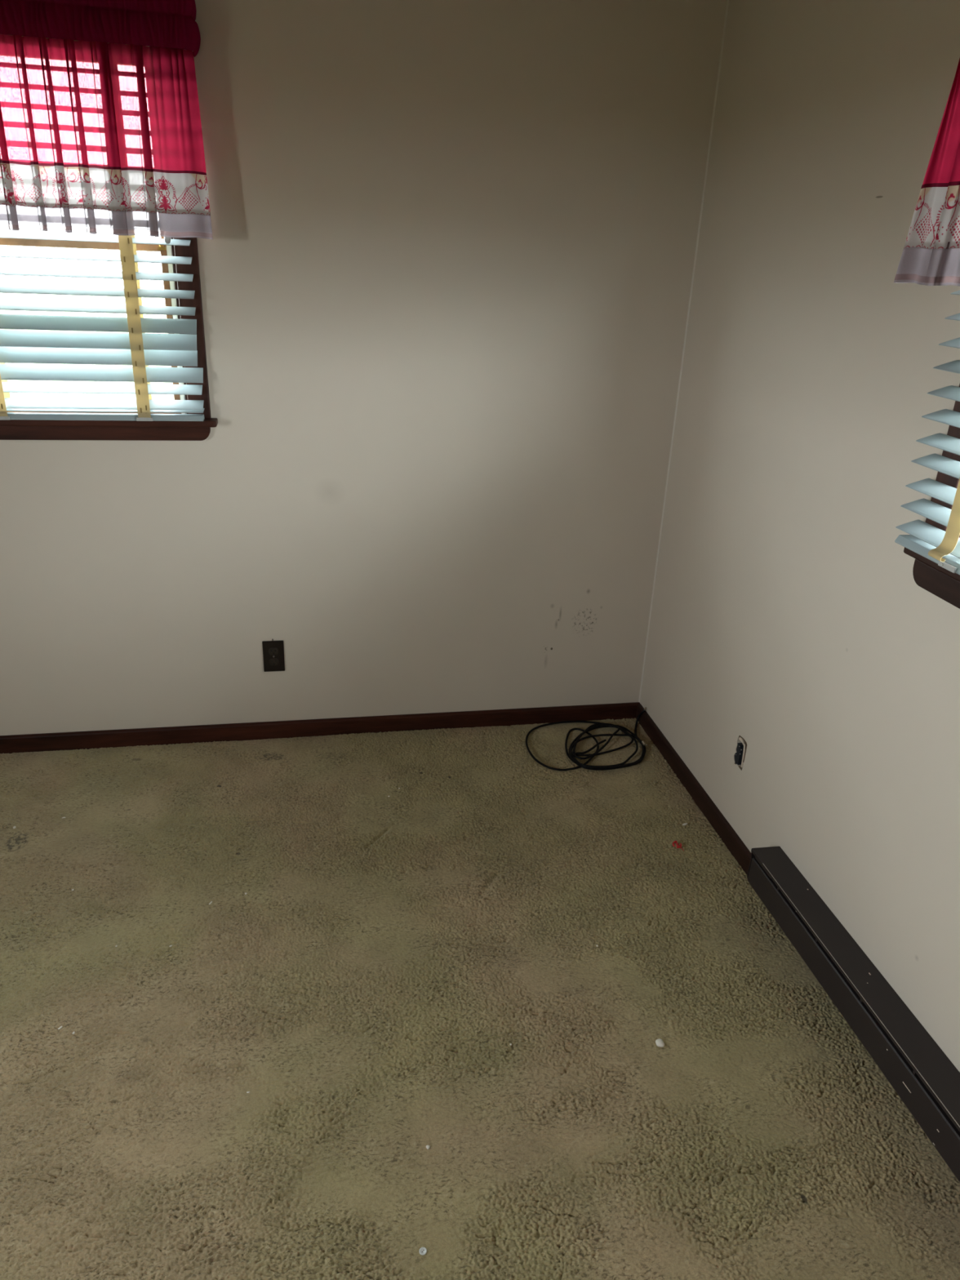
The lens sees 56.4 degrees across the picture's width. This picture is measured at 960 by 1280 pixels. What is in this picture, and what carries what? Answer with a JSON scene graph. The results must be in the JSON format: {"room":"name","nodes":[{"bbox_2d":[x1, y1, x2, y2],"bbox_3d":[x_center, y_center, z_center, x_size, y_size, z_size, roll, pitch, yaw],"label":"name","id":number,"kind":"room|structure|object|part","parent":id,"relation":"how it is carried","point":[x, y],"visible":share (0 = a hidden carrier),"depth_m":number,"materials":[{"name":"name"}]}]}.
{"room":"empty bedroom","nodes":[
{"label":"empty bedroom","id":0,"kind":"room"},
{"bbox_2d":[0,0,727,735],"bbox_3d":[-1.053,-0.784,2.662,3.450,2.440,0.120,-2,24,-11],"label":"wall","id":1,"kind":"structure","parent":0,"point":[446,269],"depth_m":2.76,"materials":[{"name":"paint"}]},
{"bbox_2d":[0,0,213,239],"bbox_3d":[-1.319,-1.334,2.217,1.232,0.574,0.138,-2,24,-11],"label":"valance curtain","id":2,"kind":"object","parent":1,"relation":"attached to","point":[119,114],"visible":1,"depth_m":2.25,"materials":[{"name":"red fabric"}]},
{"bbox_2d":[0,35,217,440],"bbox_3d":[-1.347,-1.110,2.421,1.162,1.114,0.182,-2,24,-11],"label":"window","id":3,"kind":"structure","parent":1,"relation":"in","point":[11,429],"depth_m":2.60,"materials":[{"name":"brown wood"}]},
{"bbox_3d":[-1.350,-1.343,2.390,0.944,0.527,0.030,-2,24,-11],"label":"sash","id":4,"kind":"part","parent":3,"relation":"part of","materials":[{"name":"brown wood"}]},
{"bbox_3d":[-1.363,-0.900,2.547,0.908,0.415,0.003,-2,24,-11],"label":"pane","id":5,"kind":"part","parent":3,"relation":"part of","materials":[{"name":"clear glass"}]},
{"bbox_3d":[-1.363,-0.890,2.551,0.944,0.473,0.030,-2,24,-11],"label":"sash","id":6,"kind":"part","parent":3,"relation":"part of","materials":[{"name":"brown wood"}]},
{"bbox_2d":[0,165,204,421],"bbox_3d":[-1.335,-1.077,2.348,1.112,0.980,0.068,-2,24,-11],"label":"window blind","id":7,"kind":"object","parent":3,"relation":"attached to","point":[143,347],"visible":0.74,"depth_m":2.51,"materials":[{"name":"grey plastic"}]},
{"bbox_3d":[-1.356,-0.638,2.547,1.096,0.016,0.042,-2,24,-11],"label":"rail","id":8,"kind":"part","parent":7,"relation":"part of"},
{"bbox_3d":[-1.339,-1.125,2.373,1.124,1.048,0.019,-2,24,-11],"label":"casing","id":9,"kind":"part","parent":3,"relation":"part of","materials":[{"name":"brown wood"}]},
{"bbox_2d":[262,640,284,671],"bbox_3d":[-0.700,0.052,3.038,0.070,0.121,0.007,-2,24,-11],"label":"electrical outlet","id":10,"kind":"object","parent":1,"relation":"attached to","point":[273,651],"visible":1,"depth_m":3.04,"materials":[{"name":"plastic"}]},
{"bbox_2d":[268,647,278,655],"bbox_3d":[-0.699,0.038,3.029,0.034,0.028,0.002,-2,24,-11],"label":"receptacle","id":11,"kind":"object","parent":10,"relation":"attached to","point":[272,651],"depth_m":3.03,"materials":[{"name":"brown plastic"}]},
{"bbox_2d":[268,657,279,665],"bbox_3d":[-0.701,0.074,3.045,0.034,0.028,0.002,-2,24,-11],"label":"receptacle","id":12,"kind":"object","parent":10,"relation":"attached to","point":[272,661],"depth_m":3.04,"materials":[{"name":"brown plastic"}]},
{"bbox_2d":[0,702,639,753],"bbox_3d":[-1.090,0.335,3.082,3.450,0.073,0.012,-2,24,-11],"label":"baseboard","id":13,"kind":"structure","parent":1,"relation":"attached to","point":[166,735],"depth_m":3.16,"materials":[{"name":"brown wood"}]},
{"bbox_2d":[638,0,728,702],"bbox_3d":[0.650,-0.823,2.925,0.004,2.440,0.004,-2,24,-11],"label":"trim","id":14,"kind":"structure","parent":1,"relation":"attached to","point":[727,2],"depth_m":2.85,"materials":[{"name":"paint"}]},
{"bbox_2d":[0,717,959,1279],"bbox_3d":[-0.697,1.224,1.171,3.450,0.017,4.300,-2,24,-11],"label":"floor","id":15,"kind":"structure","parent":0,"point":[373,980],"depth_m":1.99,"materials":[{"name":"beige carpet"}]},
{"bbox_2d":[418,1247,426,1255],"bbox_3d":[-0.100,1.071,1.568,0.014,0.002,0.014,-2,24,-11],"label":"button","id":16,"kind":"object","parent":15,"relation":"on","point":[423,1251],"visible":1,"depth_m":1.57,"materials":[{"name":"white plastic"}]},
{"bbox_2d":[525,706,647,771],"bbox_3d":[0.402,0.343,3.179,0.481,0.083,0.345,-2,24,-11],"label":"coaxial cable","id":17,"kind":"object","parent":15,"relation":"on","point":[633,736],"visible":1,"depth_m":3.17,"materials":[{"name":"black plastic"}]},
{"bbox_2d":[655,1038,664,1047],"bbox_3d":[0.402,0.902,2.002,0.019,0.010,0.022,-2,24,-11],"label":"crumb","id":18,"kind":"object","parent":15,"relation":"on","point":[660,1042],"visible":1,"depth_m":2.00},
{"bbox_2d":[672,840,684,851],"bbox_3d":[0.593,0.611,2.662,0.042,0.012,0.026,17,27,29],"label":"scrap","id":19,"kind":"object","parent":15,"relation":"on","point":[674,842],"visible":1,"depth_m":2.66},
{"bbox_2d":[640,0,959,1072],"bbox_3d":[1.107,0.038,1.010,0.120,2.440,4.300,-2,24,-11],"label":"wall","id":20,"kind":"structure","parent":0,"point":[789,619],"depth_m":2.12,"materials":[{"name":"paint"}]},
{"bbox_2d":[635,703,751,875],"bbox_3d":[0.994,1.135,1.471,0.012,0.073,4.288,-2,24,-11],"label":"baseboard","id":21,"kind":"structure","parent":20,"relation":"attached to","point":[737,848],"depth_m":2.88,"materials":[{"name":"brown wood"}]},
{"bbox_2d":[734,736,746,769],"bbox_3d":[0.782,0.326,2.618,0.061,0.112,0.083,-2,24,-11],"label":"socket hole","id":22,"kind":"object","parent":20,"relation":"attached to","point":[740,756],"visible":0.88,"depth_m":2.61,"materials":[{"name":"plastic"}]},
{"bbox_2d":[746,846,959,1182],"bbox_3d":[0.944,1.003,1.517,0.082,0.110,1.994,-2,24,-11],"label":"baseboard heater","id":23,"kind":"object","parent":20,"relation":"attached to","point":[922,1076],"visible":1,"depth_m":1.93,"materials":[{"name":"brown metal"}]},
{"bbox_2d":[893,57,959,286],"bbox_3d":[0.947,-0.666,0.973,0.154,0.574,1.268,-2,24,-11],"label":"valance curtain","id":24,"kind":"object","parent":20,"relation":"attached to","point":[931,254],"visible":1,"depth_m":1.51,"materials":[{"name":"red fabric"}]},
{"bbox_2d":[903,383,959,608],"bbox_3d":[1.048,-0.417,1.087,0.172,1.114,1.132,-2,24,-11],"label":"window","id":25,"kind":"structure","parent":20,"relation":"in","point":[944,584],"depth_m":1.69,"materials":[{"name":"brown wood"}]},
{"bbox_2d":[894,290,959,574],"bbox_3d":[0.956,-0.414,1.075,0.083,0.980,1.140,-2,24,-11],"label":"window blind","id":26,"kind":"object","parent":25,"relation":"attached to","point":[941,547],"visible":1,"depth_m":1.66,"materials":[{"name":"grey plastic"}]},
{"bbox_3d":[0.949,0.026,1.270,0.042,0.016,1.136,-2,24,-11],"label":"rail","id":27,"kind":"part","parent":26,"relation":"part of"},
{"bbox_3d":[1.007,-0.445,1.066,0.019,1.048,1.124,-2,24,-11],"label":"casing","id":28,"kind":"part","parent":25,"relation":"part of","materials":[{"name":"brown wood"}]},
{"label":"outside","id":29,"kind":"structure","parent":0,"visible":0},
{"bbox_2d":[0,293,173,399],"bbox_3d":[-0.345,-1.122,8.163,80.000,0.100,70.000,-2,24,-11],"label":"window pane","id":30,"kind":"structure","parent":29,"point":[18,297],"depth_m":25.34,"materials":[{"name":"glass"}]}
]}

